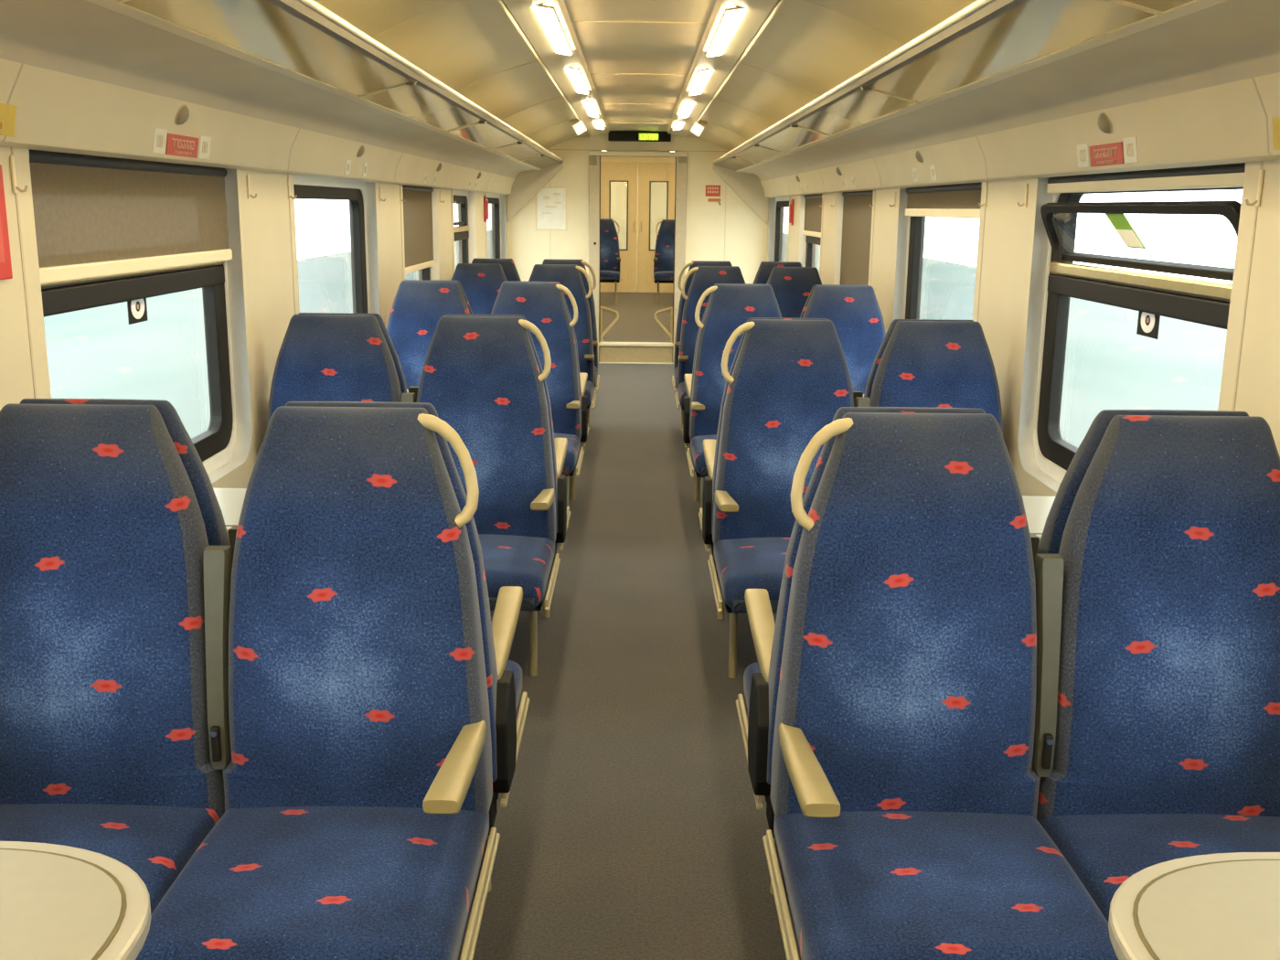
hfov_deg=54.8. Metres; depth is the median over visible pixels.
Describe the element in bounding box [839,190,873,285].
roller blind
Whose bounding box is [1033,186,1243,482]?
window
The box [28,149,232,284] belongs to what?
roller blind
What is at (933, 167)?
number label
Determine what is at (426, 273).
window
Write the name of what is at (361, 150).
fitting
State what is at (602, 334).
handrail
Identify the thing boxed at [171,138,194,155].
print
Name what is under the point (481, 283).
seat
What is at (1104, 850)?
cushion
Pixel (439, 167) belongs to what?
fitting
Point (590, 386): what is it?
cushion
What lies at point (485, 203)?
hammer
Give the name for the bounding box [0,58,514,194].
wall panel
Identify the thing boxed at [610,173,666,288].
wall
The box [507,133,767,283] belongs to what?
wall
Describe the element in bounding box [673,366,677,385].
cushion
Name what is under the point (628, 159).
door frame
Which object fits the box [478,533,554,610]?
cushion
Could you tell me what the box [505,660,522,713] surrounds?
cushion
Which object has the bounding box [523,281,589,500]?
seat
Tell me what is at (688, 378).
seat
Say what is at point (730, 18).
recessed light
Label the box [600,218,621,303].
seat
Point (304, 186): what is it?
window
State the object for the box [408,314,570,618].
seat
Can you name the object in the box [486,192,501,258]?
window
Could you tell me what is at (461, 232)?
window
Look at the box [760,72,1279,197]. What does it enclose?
wall panel
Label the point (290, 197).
coat hook
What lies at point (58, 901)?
table
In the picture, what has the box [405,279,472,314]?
seat
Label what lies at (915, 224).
window
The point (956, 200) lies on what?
roller blind
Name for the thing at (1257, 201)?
coat hook
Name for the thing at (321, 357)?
seat
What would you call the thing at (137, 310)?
window sticker
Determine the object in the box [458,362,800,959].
floor
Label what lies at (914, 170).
number label
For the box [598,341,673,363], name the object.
step
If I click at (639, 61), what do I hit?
ceiling
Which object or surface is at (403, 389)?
seat
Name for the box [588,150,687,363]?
door frame
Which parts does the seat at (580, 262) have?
backrest, grab handle, leg, armrest, rail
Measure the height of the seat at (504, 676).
1.169 m
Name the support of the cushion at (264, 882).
on the seat at (348, 717)
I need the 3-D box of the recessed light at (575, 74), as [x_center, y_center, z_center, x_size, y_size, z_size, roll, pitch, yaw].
[-0.346,-2.214,6.853,0.085,0.026,1.312,1,12,0]
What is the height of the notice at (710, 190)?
0.105 m
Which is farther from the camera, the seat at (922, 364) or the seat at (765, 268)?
the seat at (765, 268)
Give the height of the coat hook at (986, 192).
0.075 m
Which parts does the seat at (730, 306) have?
rail, armrest, leg, grab handle, backrest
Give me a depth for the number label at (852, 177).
7.04 m
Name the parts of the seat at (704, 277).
rail, armrest, grab handle, backrest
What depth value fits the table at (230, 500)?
3.28 m
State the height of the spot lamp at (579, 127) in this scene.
0.149 m
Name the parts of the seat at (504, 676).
armrest, backrest, leg, armrest, rail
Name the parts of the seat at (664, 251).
leg, grab handle, backrest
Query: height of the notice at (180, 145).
0.054 m
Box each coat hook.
[10,155,28,192]
[246,174,257,198]
[287,178,297,199]
[379,185,385,201]
[399,187,405,202]
[888,192,895,207]
[978,186,987,207]
[1017,183,1028,207]
[1245,169,1264,206]
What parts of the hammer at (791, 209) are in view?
hammer handle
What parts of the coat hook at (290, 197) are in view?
plate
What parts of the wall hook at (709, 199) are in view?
plate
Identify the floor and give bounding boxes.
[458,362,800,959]
[599,291,673,347]
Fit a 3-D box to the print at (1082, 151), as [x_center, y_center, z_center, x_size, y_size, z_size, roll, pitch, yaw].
[1.222,-0.896,3.408,0.002,0.031,0.039,-9,12,2]
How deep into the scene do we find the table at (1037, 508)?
3.29 m
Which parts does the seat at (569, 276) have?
backrest, grab handle, armrest, rail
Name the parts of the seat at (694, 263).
rail, armrest, leg, grab handle, backrest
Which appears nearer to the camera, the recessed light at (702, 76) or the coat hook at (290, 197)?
the coat hook at (290, 197)
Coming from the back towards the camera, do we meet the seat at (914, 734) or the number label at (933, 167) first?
the number label at (933, 167)
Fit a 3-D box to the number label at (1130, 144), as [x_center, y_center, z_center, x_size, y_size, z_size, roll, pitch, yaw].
[1.225,-0.824,3.082,0.013,0.061,0.080,1,12,0]
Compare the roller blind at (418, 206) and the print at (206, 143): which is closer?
the print at (206, 143)
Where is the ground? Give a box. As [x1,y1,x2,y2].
[43,240,1226,447]
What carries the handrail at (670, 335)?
on the floor at (636, 311)
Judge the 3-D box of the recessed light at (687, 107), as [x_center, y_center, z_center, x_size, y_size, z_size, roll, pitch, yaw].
[0.331,-2.634,8.790,0.085,0.026,1.312,1,12,0]
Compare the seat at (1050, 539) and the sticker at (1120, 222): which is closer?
the seat at (1050, 539)
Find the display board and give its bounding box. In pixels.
[608,130,671,141]
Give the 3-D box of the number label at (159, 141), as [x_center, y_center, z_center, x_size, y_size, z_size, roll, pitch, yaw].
[-1.234,-0.870,3.170,0.013,0.061,0.080,1,12,0]
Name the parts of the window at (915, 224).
sill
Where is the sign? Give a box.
[0,164,12,279]
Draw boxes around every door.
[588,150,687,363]
[600,161,638,292]
[637,162,675,292]
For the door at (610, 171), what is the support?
in the door frame at (628, 159)
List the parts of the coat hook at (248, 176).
plate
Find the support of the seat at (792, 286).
on the floor at (631, 826)
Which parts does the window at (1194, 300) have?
sill, sash frame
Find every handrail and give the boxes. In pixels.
[599,306,618,341]
[654,306,672,342]
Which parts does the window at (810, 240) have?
sill, frame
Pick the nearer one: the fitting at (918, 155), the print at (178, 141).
the print at (178, 141)
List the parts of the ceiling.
cove panel, cove panel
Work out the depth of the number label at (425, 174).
7.12 m
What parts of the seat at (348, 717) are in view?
armrest, backrest, grab handle, armrest, rail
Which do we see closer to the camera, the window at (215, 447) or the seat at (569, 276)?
the window at (215, 447)
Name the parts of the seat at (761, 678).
rail, armrest, leg, backrest, armrest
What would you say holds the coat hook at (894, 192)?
attached to the wall at (1013, 244)
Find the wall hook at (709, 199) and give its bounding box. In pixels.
[708,198,721,205]
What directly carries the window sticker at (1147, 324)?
attached to the window at (1194, 300)
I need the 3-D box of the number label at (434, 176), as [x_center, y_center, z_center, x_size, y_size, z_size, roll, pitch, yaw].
[-1.242,-1.818,7.461,0.013,0.061,0.080,1,12,0]
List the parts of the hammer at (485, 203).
hammer handle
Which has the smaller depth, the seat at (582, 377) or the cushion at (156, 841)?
the cushion at (156, 841)
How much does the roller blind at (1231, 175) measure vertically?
0.053 m
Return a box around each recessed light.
[532,4,573,54]
[565,66,589,94]
[582,100,599,117]
[592,120,604,129]
[672,121,684,129]
[677,101,695,117]
[687,68,713,95]
[704,6,746,56]
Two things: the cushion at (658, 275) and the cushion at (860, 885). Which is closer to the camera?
the cushion at (860, 885)
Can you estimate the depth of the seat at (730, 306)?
6.01 m
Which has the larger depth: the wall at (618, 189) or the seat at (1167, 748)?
the wall at (618, 189)
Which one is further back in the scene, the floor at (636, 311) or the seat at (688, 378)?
the floor at (636, 311)
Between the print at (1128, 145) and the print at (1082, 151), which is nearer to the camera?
the print at (1128, 145)
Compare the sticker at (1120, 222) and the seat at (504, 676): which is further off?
the sticker at (1120, 222)
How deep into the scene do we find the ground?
23.91 m
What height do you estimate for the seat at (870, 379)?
1.169 m
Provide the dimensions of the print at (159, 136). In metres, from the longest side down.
0.036 x 0.031 x 0.002 m
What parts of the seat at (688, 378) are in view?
rail, armrest, leg, backrest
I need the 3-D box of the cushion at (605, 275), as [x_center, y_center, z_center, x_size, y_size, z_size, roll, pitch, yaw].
[-0.527,-2.886,17.358,0.492,0.116,0.555,1,12,0]
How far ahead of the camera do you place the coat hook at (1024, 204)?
4.05 m
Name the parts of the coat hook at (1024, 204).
plate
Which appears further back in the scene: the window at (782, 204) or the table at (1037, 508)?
the window at (782, 204)
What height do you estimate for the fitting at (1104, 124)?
0.053 m
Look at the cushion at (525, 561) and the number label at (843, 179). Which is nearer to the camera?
the cushion at (525, 561)
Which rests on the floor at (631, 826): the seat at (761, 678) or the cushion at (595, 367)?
the seat at (761, 678)
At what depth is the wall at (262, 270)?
4.13 m
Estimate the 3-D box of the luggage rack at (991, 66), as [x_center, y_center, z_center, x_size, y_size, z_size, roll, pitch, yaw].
[0.998,-1.297,5.246,0.568,0.600,13.980,1,12,0]
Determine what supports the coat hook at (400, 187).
attached to the wall at (262, 270)
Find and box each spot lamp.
[569,118,586,135]
[690,119,707,136]
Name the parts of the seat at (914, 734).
rail, armrest, grab handle, backrest, armrest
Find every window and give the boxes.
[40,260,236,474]
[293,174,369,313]
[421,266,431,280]
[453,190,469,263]
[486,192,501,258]
[773,196,789,261]
[804,234,821,266]
[903,215,923,319]
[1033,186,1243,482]
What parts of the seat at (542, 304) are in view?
backrest, leg, grab handle, armrest, rail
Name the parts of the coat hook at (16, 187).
plate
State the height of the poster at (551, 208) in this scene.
0.420 m
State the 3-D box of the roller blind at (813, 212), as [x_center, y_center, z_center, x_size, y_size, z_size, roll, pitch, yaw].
[1.302,-1.964,9.159,0.032,0.308,1.146,1,12,0]
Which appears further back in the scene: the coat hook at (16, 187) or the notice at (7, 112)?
the coat hook at (16, 187)
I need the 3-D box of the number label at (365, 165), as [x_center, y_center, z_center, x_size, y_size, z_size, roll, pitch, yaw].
[-1.238,-1.397,5.557,0.013,0.061,0.080,1,12,0]
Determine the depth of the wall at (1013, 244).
4.11 m
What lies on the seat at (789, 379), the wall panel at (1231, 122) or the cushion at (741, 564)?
the cushion at (741, 564)
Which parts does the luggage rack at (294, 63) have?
glass panel, lip trim, glass panel, glass panel, glass panel, panel, glass panel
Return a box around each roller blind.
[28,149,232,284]
[402,184,435,274]
[802,193,822,237]
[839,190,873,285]
[904,181,981,218]
[1046,162,1245,193]
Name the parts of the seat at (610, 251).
backrest, leg, grab handle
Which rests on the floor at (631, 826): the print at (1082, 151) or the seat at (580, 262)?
the seat at (580, 262)
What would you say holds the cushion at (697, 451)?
on the seat at (730, 306)
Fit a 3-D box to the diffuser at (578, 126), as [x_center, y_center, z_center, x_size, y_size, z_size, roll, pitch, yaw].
[-0.483,-2.829,9.923,0.084,0.080,0.060,-30,11,6]
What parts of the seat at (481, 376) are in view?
armrest, backrest, leg, grab handle, armrest, rail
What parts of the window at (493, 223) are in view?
pane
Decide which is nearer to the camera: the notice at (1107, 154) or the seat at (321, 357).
the notice at (1107, 154)
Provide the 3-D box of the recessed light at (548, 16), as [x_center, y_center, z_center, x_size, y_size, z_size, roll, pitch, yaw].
[-0.342,-1.791,4.939,0.085,0.026,1.312,1,12,0]
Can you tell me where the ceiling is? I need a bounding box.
[314,0,977,151]
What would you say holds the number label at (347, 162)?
attached to the wall at (262, 270)
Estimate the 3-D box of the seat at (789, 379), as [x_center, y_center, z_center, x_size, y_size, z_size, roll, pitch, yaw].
[0.505,0.098,3.972,0.533,1.169,0.643,1,12,0]
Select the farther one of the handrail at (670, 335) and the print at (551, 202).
the handrail at (670, 335)
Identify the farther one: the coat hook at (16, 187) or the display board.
the display board
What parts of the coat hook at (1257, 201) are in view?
plate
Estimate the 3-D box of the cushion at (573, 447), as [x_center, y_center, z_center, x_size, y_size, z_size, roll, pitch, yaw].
[-0.541,-0.143,5.858,0.492,0.116,0.555,1,12,0]
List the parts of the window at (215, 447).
frame, sill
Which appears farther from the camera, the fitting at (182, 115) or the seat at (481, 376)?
the seat at (481, 376)
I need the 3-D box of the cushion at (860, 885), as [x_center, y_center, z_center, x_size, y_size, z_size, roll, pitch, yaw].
[0.502,0.702,2.084,0.492,0.116,0.555,1,12,0]
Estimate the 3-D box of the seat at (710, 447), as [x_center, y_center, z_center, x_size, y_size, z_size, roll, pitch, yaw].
[0.501,-0.046,4.623,0.539,1.169,0.643,1,12,0]
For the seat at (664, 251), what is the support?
on the floor at (636, 311)
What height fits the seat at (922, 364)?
1.169 m
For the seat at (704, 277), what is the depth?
7.89 m
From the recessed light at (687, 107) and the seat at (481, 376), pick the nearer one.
the seat at (481, 376)
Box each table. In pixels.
[0,841,151,959]
[213,488,246,533]
[1022,496,1055,543]
[1108,852,1279,959]
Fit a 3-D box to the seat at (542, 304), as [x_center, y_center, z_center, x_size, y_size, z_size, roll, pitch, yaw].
[-0.543,-0.331,5.862,0.533,1.169,0.643,1,12,0]
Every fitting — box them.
[174,104,189,125]
[356,144,364,157]
[436,162,441,171]
[835,166,842,175]
[915,149,923,162]
[1097,112,1112,133]
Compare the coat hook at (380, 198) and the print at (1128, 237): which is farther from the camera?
the coat hook at (380, 198)
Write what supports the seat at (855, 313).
on the floor at (631, 826)
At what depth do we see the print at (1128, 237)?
3.31 m
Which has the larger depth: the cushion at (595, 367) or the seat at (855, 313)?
the cushion at (595, 367)
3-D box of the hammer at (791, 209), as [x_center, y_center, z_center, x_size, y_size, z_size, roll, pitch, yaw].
[1.243,-2.201,10.146,0.031,0.210,0.080,1,12,0]
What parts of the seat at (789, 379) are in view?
rail, armrest, leg, grab handle, backrest, armrest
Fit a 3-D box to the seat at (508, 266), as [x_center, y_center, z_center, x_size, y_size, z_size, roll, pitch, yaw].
[-1.039,-0.922,8.516,0.493,1.169,0.643,1,12,0]
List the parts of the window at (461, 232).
sash frame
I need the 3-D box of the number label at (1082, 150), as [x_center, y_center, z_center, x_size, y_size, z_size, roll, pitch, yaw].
[1.224,-0.896,3.411,0.013,0.061,0.087,1,12,0]
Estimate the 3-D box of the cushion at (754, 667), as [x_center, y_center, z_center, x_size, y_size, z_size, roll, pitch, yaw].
[0.501,0.539,2.821,0.492,0.116,0.555,1,12,0]
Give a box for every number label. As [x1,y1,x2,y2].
[151,128,167,153]
[197,135,211,159]
[344,159,351,174]
[362,162,368,176]
[423,172,426,183]
[432,173,436,184]
[842,178,845,188]
[851,176,855,187]
[912,167,917,181]
[929,165,936,181]
[1076,143,1089,167]
[1122,136,1138,163]
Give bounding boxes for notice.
[0,103,16,137]
[165,133,199,158]
[705,185,720,196]
[1088,141,1124,166]
[1272,116,1279,149]
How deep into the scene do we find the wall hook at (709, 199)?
12.07 m
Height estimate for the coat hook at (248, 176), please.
0.075 m
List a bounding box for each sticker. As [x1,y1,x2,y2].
[127,298,148,324]
[1104,213,1145,248]
[1136,310,1160,339]
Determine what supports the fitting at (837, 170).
attached to the wall at (1013, 244)
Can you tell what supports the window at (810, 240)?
in the wall at (1013, 244)
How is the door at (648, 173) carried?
in the door frame at (628, 159)
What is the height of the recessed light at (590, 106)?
0.026 m
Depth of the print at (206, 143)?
3.50 m
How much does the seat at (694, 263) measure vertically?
1.169 m
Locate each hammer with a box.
[483,195,488,222]
[789,199,794,225]
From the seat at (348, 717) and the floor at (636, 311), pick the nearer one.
the seat at (348, 717)
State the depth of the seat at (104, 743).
2.22 m
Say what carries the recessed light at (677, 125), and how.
in the ceiling
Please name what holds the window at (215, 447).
in the wall at (262, 270)
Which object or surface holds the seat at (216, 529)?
on the floor at (631, 826)
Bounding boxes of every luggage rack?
[0,0,564,221]
[712,0,1279,224]
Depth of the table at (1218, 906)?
1.41 m
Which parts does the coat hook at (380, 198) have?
plate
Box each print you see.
[156,134,163,147]
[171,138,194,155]
[202,141,208,153]
[542,192,561,213]
[707,187,718,192]
[1079,149,1086,161]
[1093,146,1117,163]
[1115,229,1143,247]
[1126,143,1133,156]
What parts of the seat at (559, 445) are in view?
armrest, backrest, leg, armrest, rail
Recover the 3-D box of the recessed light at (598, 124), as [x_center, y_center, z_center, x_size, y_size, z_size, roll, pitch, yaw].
[-0.353,-3.011,10.466,0.085,0.026,0.832,1,12,0]
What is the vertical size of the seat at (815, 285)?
1.169 m
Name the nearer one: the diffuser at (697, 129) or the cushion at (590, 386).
the cushion at (590, 386)
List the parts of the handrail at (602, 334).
post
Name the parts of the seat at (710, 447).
rail, armrest, leg, backrest, armrest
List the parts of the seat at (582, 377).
backrest, leg, armrest, rail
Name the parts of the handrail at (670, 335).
post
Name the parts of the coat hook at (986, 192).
plate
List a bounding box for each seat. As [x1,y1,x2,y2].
[0,403,224,914]
[20,398,233,562]
[135,405,500,959]
[227,401,529,892]
[266,314,401,427]
[298,312,407,393]
[386,280,469,389]
[400,315,560,676]
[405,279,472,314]
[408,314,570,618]
[451,263,507,314]
[471,258,521,281]
[490,281,584,528]
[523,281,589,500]
[528,264,597,451]
[542,258,599,429]
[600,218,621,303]
[652,219,674,303]
[672,260,732,430]
[674,266,745,452]
[681,283,761,501]
[686,284,781,529]
[698,317,863,619]
[707,319,870,678]
[736,406,1039,894]
[752,261,801,284]
[762,412,1118,959]
[766,266,821,318]
[800,284,869,318]
[802,285,885,394]
[864,319,974,398]
[869,320,1002,435]
[1034,409,1248,571]
[1036,415,1279,922]
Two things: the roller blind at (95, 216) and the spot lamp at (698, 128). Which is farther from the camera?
the spot lamp at (698, 128)
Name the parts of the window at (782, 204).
pane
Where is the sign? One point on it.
(5, 266)
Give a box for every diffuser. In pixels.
[573,121,586,135]
[690,122,703,136]
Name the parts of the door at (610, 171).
pane frame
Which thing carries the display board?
attached to the wall at (731, 231)
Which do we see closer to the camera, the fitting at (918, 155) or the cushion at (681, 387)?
the fitting at (918, 155)
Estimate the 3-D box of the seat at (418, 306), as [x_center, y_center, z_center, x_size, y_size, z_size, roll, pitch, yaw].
[-1.034,-0.336,5.860,0.493,1.169,0.643,1,12,0]
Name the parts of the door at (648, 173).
pane frame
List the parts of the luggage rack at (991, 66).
glass panel, panel, glass panel, glass panel, glass panel, lip trim, glass panel, glass panel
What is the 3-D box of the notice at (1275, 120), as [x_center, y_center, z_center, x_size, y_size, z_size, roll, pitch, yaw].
[1.226,-0.649,2.294,0.013,0.060,0.195,1,12,0]
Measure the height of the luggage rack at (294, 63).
0.600 m
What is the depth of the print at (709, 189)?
12.07 m
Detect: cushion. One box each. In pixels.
[0,803,223,914]
[135,806,489,959]
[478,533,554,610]
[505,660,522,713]
[554,432,580,474]
[584,380,594,405]
[594,365,597,384]
[600,270,619,280]
[653,270,673,280]
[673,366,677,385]
[677,381,687,406]
[690,434,716,476]
[713,537,789,613]
[743,661,760,716]
[773,810,1118,959]
[1039,813,1279,922]
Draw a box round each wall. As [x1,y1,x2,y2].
[0,146,507,488]
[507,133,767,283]
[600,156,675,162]
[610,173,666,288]
[766,160,1279,496]
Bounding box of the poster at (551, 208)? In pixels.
[535,186,567,230]
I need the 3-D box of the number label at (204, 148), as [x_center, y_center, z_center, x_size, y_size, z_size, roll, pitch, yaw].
[-1.234,-0.943,3.498,0.013,0.061,0.087,1,12,0]
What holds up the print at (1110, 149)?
attached to the notice at (1107, 154)

